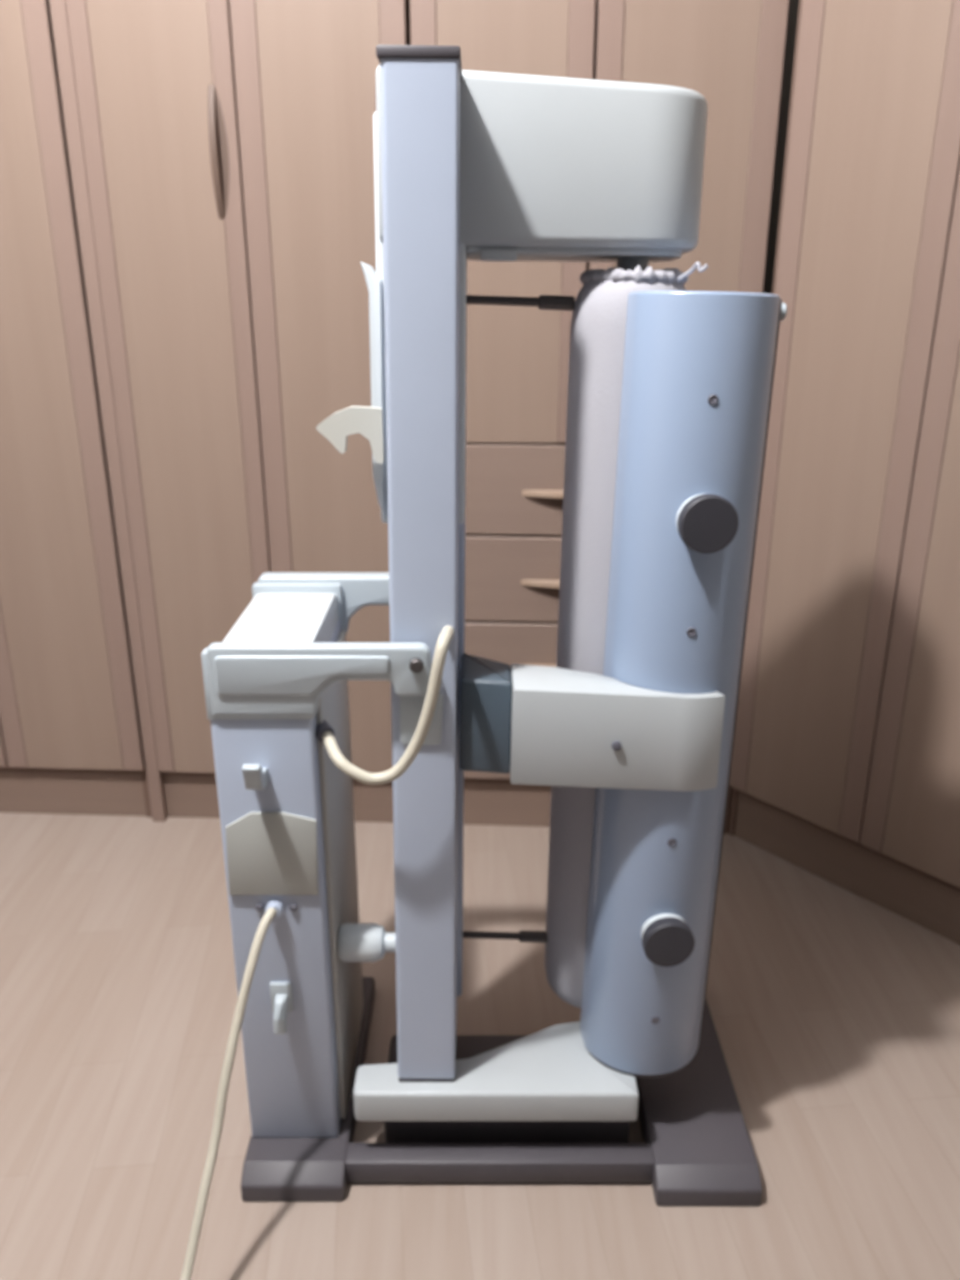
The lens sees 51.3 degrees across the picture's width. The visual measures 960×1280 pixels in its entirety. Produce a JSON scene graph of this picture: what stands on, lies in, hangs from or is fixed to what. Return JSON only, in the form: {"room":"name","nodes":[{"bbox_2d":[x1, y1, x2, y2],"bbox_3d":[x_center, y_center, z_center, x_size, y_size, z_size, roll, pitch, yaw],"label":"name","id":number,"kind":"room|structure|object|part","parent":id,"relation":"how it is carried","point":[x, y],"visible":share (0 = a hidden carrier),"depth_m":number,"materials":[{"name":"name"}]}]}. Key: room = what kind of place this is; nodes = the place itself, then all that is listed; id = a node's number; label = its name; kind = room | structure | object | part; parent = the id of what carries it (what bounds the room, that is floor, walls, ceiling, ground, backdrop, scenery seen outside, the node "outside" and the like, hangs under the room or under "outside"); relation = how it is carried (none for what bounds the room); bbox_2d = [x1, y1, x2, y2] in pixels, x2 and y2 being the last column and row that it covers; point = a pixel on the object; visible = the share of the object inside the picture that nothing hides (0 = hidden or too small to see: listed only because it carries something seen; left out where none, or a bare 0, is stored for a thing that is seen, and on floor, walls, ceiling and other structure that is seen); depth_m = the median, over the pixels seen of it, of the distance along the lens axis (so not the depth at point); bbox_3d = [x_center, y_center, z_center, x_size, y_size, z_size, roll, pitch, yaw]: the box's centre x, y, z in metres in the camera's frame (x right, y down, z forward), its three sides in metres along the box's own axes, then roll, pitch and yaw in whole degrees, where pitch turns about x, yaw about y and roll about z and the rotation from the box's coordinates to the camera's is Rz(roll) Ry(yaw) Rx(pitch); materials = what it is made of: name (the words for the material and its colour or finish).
{"room":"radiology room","nodes":[
{"label":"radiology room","id":0,"kind":"room"},
{"bbox_2d":[0,812,959,1279],"bbox_3d":[-0.200,0.993,1.155,4.800,0.050,4.700,0,20,0],"label":"floor","id":1,"kind":"structure","parent":0,"point":[835,1013],"depth_m":1.72,"materials":[{"name":"laminate"}]},
{"bbox_2d":[0,0,151,816],"bbox_3d":[-1.178,-0.746,2.426,0.703,2.360,0.550,1,20,3],"label":"wardrobe","id":2,"kind":"object","parent":1,"relation":"on","point":[71,742],"visible":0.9,"depth_m":2.28,"materials":[{"name":"brown wood"}]},
{"bbox_3d":[-1.366,-0.717,2.164,0.347,2.192,0.020,1,20,3],"label":"door","id":3,"kind":"part","parent":2,"relation":"part of","materials":[{"name":"brown wood"}]},
{"bbox_2d":[49,0,410,822],"bbox_3d":[-0.475,-0.730,2.381,0.695,2.360,0.574,1,20,3],"label":"wardrobe","id":4,"kind":"object","parent":1,"relation":"on","point":[221,152],"visible":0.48,"depth_m":2.12,"materials":[{"name":"brown wood"}]},
{"bbox_3d":[-0.819,-0.641,2.163,0.031,2.340,0.021,1,20,3],"label":"panel","id":5,"kind":"part","parent":4,"relation":"part of","materials":[{"name":"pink wood"}]},
{"bbox_3d":[-0.644,-0.704,2.130,0.318,2.197,0.020,1,20,3],"label":"door","id":6,"kind":"part","parent":4,"relation":"part of","materials":[{"name":"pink wood"}]},
{"bbox_3d":[-0.644,-0.704,2.131,0.236,2.197,0.017,1,20,3],"label":"door panel","id":7,"kind":"part","parent":4,"relation":"part of","materials":[{"name":"brown wood"}]},
{"bbox_3d":[-0.522,-0.976,2.003,0.031,0.245,0.027,1,20,3],"label":"door handle","id":8,"kind":"part","parent":4,"relation":"part of","materials":[{"name":"brown wood"}]},
{"bbox_3d":[-0.313,-0.699,2.114,0.339,2.192,0.020,1,20,3],"label":"door","id":9,"kind":"part","parent":4,"relation":"part of","materials":[{"name":"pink wood"}]},
{"bbox_3d":[-0.313,-0.699,2.115,0.237,2.192,0.017,1,20,3],"label":"door panel","id":10,"kind":"part","parent":4,"relation":"part of","materials":[{"name":"brown wood"}]},
{"bbox_2d":[180,45,786,1279],"bbox_3d":[-0.086,0.202,0.997,0.868,1.549,1.694,5,20,13],"label":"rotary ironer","id":11,"kind":"object","parent":1,"relation":"on","point":[631,731],"visible":1,"depth_m":1.34,"materials":[{"name":"grey plastic"}]},
{"bbox_3d":[-0.430,0.780,0.967,0.153,0.481,1.126,8,21,20],"label":"power cord","id":12,"kind":"part","parent":11,"relation":"part of","materials":[{"name":"beige plastic"}]},
{"bbox_3d":[-0.286,0.294,1.376,0.128,0.130,0.006,0,20,0],"label":"pocket panel","id":13,"kind":"part","parent":11,"relation":"part of","materials":[{"name":"grey plastic"}]},
{"bbox_3d":[-0.281,0.739,1.714,0.155,0.048,0.476,0,20,0],"label":"foot rail","id":14,"kind":"part","parent":11,"relation":"part of","materials":[{"name":"grey plastic"}]},
{"bbox_3d":[-0.205,0.051,1.296,0.289,0.099,0.022,0,20,0],"label":"pivot plate","id":15,"kind":"part","parent":11,"relation":"part of","materials":[{"name":"grey plastic"}]},
{"bbox_3d":[-0.205,-0.058,1.599,0.289,0.099,0.032,0,20,0],"label":"pivot plate","id":16,"kind":"part","parent":11,"relation":"part of","materials":[{"name":"grey plastic"}]},
{"bbox_3d":[-0.164,0.455,1.505,0.100,0.056,0.056,0,20,0],"label":"latch knob","id":17,"kind":"part","parent":11,"relation":"part of","materials":[{"name":"grey plastic"}]},
{"bbox_3d":[-0.127,0.080,1.306,0.189,0.201,0.092,0,20,0],"label":"connecting cord","id":18,"kind":"part","parent":11,"relation":"part of","materials":[{"name":"beige plastic"}]},
{"bbox_3d":[-0.077,0.104,1.327,0.058,0.075,0.007,0,20,0],"label":"hinge plate","id":19,"kind":"part","parent":11,"relation":"part of","materials":[{"name":"grey metal"}]},
{"bbox_3d":[0.007,0.101,1.408,0.071,0.139,0.131,0,20,0],"label":"swing arm","id":20,"kind":"part","parent":11,"relation":"part of","materials":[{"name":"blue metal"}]},
{"bbox_3d":[0.017,0.483,1.637,0.110,0.016,0.012,0,20,0],"label":"guide rod","id":21,"kind":"part","parent":11,"relation":"part of","materials":[{"name":"grey metal"}]},
{"bbox_3d":[0.024,0.672,1.576,0.427,0.055,0.171,0,20,0],"label":"plate","id":22,"kind":"part","parent":11,"relation":"part of","materials":[{"name":"white metal"}]},
{"bbox_3d":[0.032,-0.455,1.340,0.110,0.016,0.012,0,20,0],"label":"guide rod","id":23,"kind":"part","parent":11,"relation":"part of","materials":[{"name":"grey metal"}]},
{"bbox_3d":[0.082,-0.623,1.321,0.419,0.215,0.197,0,20,0],"label":"bearing arm","id":24,"kind":"part","parent":11,"relation":"part of","materials":[{"name":"grey ceramic"}]},
{"bbox_3d":[0.341,0.736,1.719,0.158,0.050,0.504,0,20,0],"label":"foot rail","id":25,"kind":"part","parent":11,"relation":"part of","materials":[{"name":"grey plastic"}]},
{"bbox_3d":[0.389,-0.427,1.302,0.016,0.022,0.022,0,20,0],"label":"strip knob","id":26,"kind":"part","parent":11,"relation":"part of","materials":[{"name":"grey plastic"}]},
{"bbox_2d":[410,0,788,826],"bbox_3d":[0.236,-0.717,2.346,0.720,2.360,0.576,1,20,3],"label":"wardrobe","id":27,"kind":"object","parent":1,"relation":"on","point":[730,53],"visible":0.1,"depth_m":2.05,"materials":[{"name":"brown wood"}]},
{"bbox_3d":[0.224,0.249,2.427,0.715,0.198,0.020,1,20,3],"label":"drawer","id":28,"kind":"part","parent":27,"relation":"part of","materials":[{"name":"brown wood"}]},
{"bbox_3d":[0.043,-1.079,1.959,0.251,1.371,0.017,1,20,3],"label":"door panel","id":29,"kind":"part","parent":27,"relation":"part of","materials":[{"name":"brown wood"}]},
{"bbox_3d":[0.043,-1.079,1.958,0.353,1.371,0.020,1,20,3],"label":"door","id":30,"kind":"part","parent":27,"relation":"part of","materials":[{"name":"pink wood"}]},
{"bbox_3d":[0.224,0.057,2.357,0.715,0.201,0.020,1,20,3],"label":"drawer","id":31,"kind":"part","parent":27,"relation":"part of","materials":[{"name":"brown wood"}]},
{"bbox_3d":[0.224,-0.137,2.288,0.715,0.201,0.020,1,20,3],"label":"drawer","id":32,"kind":"part","parent":27,"relation":"part of","materials":[{"name":"brown wood"}]},
{"bbox_3d":[0.224,-0.331,2.218,0.715,0.201,0.020,1,20,3],"label":"drawer","id":33,"kind":"part","parent":27,"relation":"part of","materials":[{"name":"brown wood"}]},
{"bbox_3d":[0.218,0.083,2.343,0.250,0.046,0.027,1,20,3],"label":"drawer handle","id":34,"kind":"part","parent":27,"relation":"part of","materials":[{"name":"brown wood"}]},
{"bbox_3d":[0.218,-0.111,2.273,0.250,0.046,0.027,1,20,3],"label":"drawer handle","id":35,"kind":"part","parent":27,"relation":"part of","materials":[{"name":"brown wood"}]},
{"bbox_3d":[0.218,-0.304,2.204,0.250,0.046,0.027,1,20,3],"label":"drawer handle","id":36,"kind":"part","parent":27,"relation":"part of","materials":[{"name":"brown wood"}]},
{"bbox_3d":[0.403,-1.073,1.942,0.254,1.371,0.017,1,20,3],"label":"door panel","id":37,"kind":"part","parent":27,"relation":"part of","materials":[{"name":"brown wood"}]},
{"bbox_3d":[0.403,-1.072,1.941,0.356,1.371,0.020,1,20,3],"label":"door","id":38,"kind":"part","parent":27,"relation":"part of","materials":[{"name":"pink wood"}]},
{"bbox_2d":[724,0,959,944],"bbox_3d":[1.013,-0.588,1.987,0.500,2.360,0.710,-16,25,-37],"label":"wardrobe","id":39,"kind":"object","parent":1,"relation":"on","point":[845,765],"visible":0.91,"depth_m":1.99,"materials":[{"name":"brown wood"}]},
{"bbox_3d":[0.946,-0.546,1.690,0.020,2.195,0.345,-16,25,-37],"label":"door","id":40,"kind":"part","parent":39,"relation":"part of","materials":[{"name":"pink wood"}]},
{"bbox_3d":[0.946,-0.546,1.691,0.017,2.195,0.244,-16,25,-37],"label":"door panel","id":41,"kind":"part","parent":39,"relation":"part of","materials":[{"name":"brown wood"}]},
{"bbox_2d":[763,0,799,293],"bbox_3d":[-0.200,-1.363,2.751,4.800,3.300,0.100,0,20,0],"label":"wall","id":42,"kind":"structure","parent":0,"point":[793,9],"depth_m":2.71,"materials":[{"name":"grey paint"}]}
]}

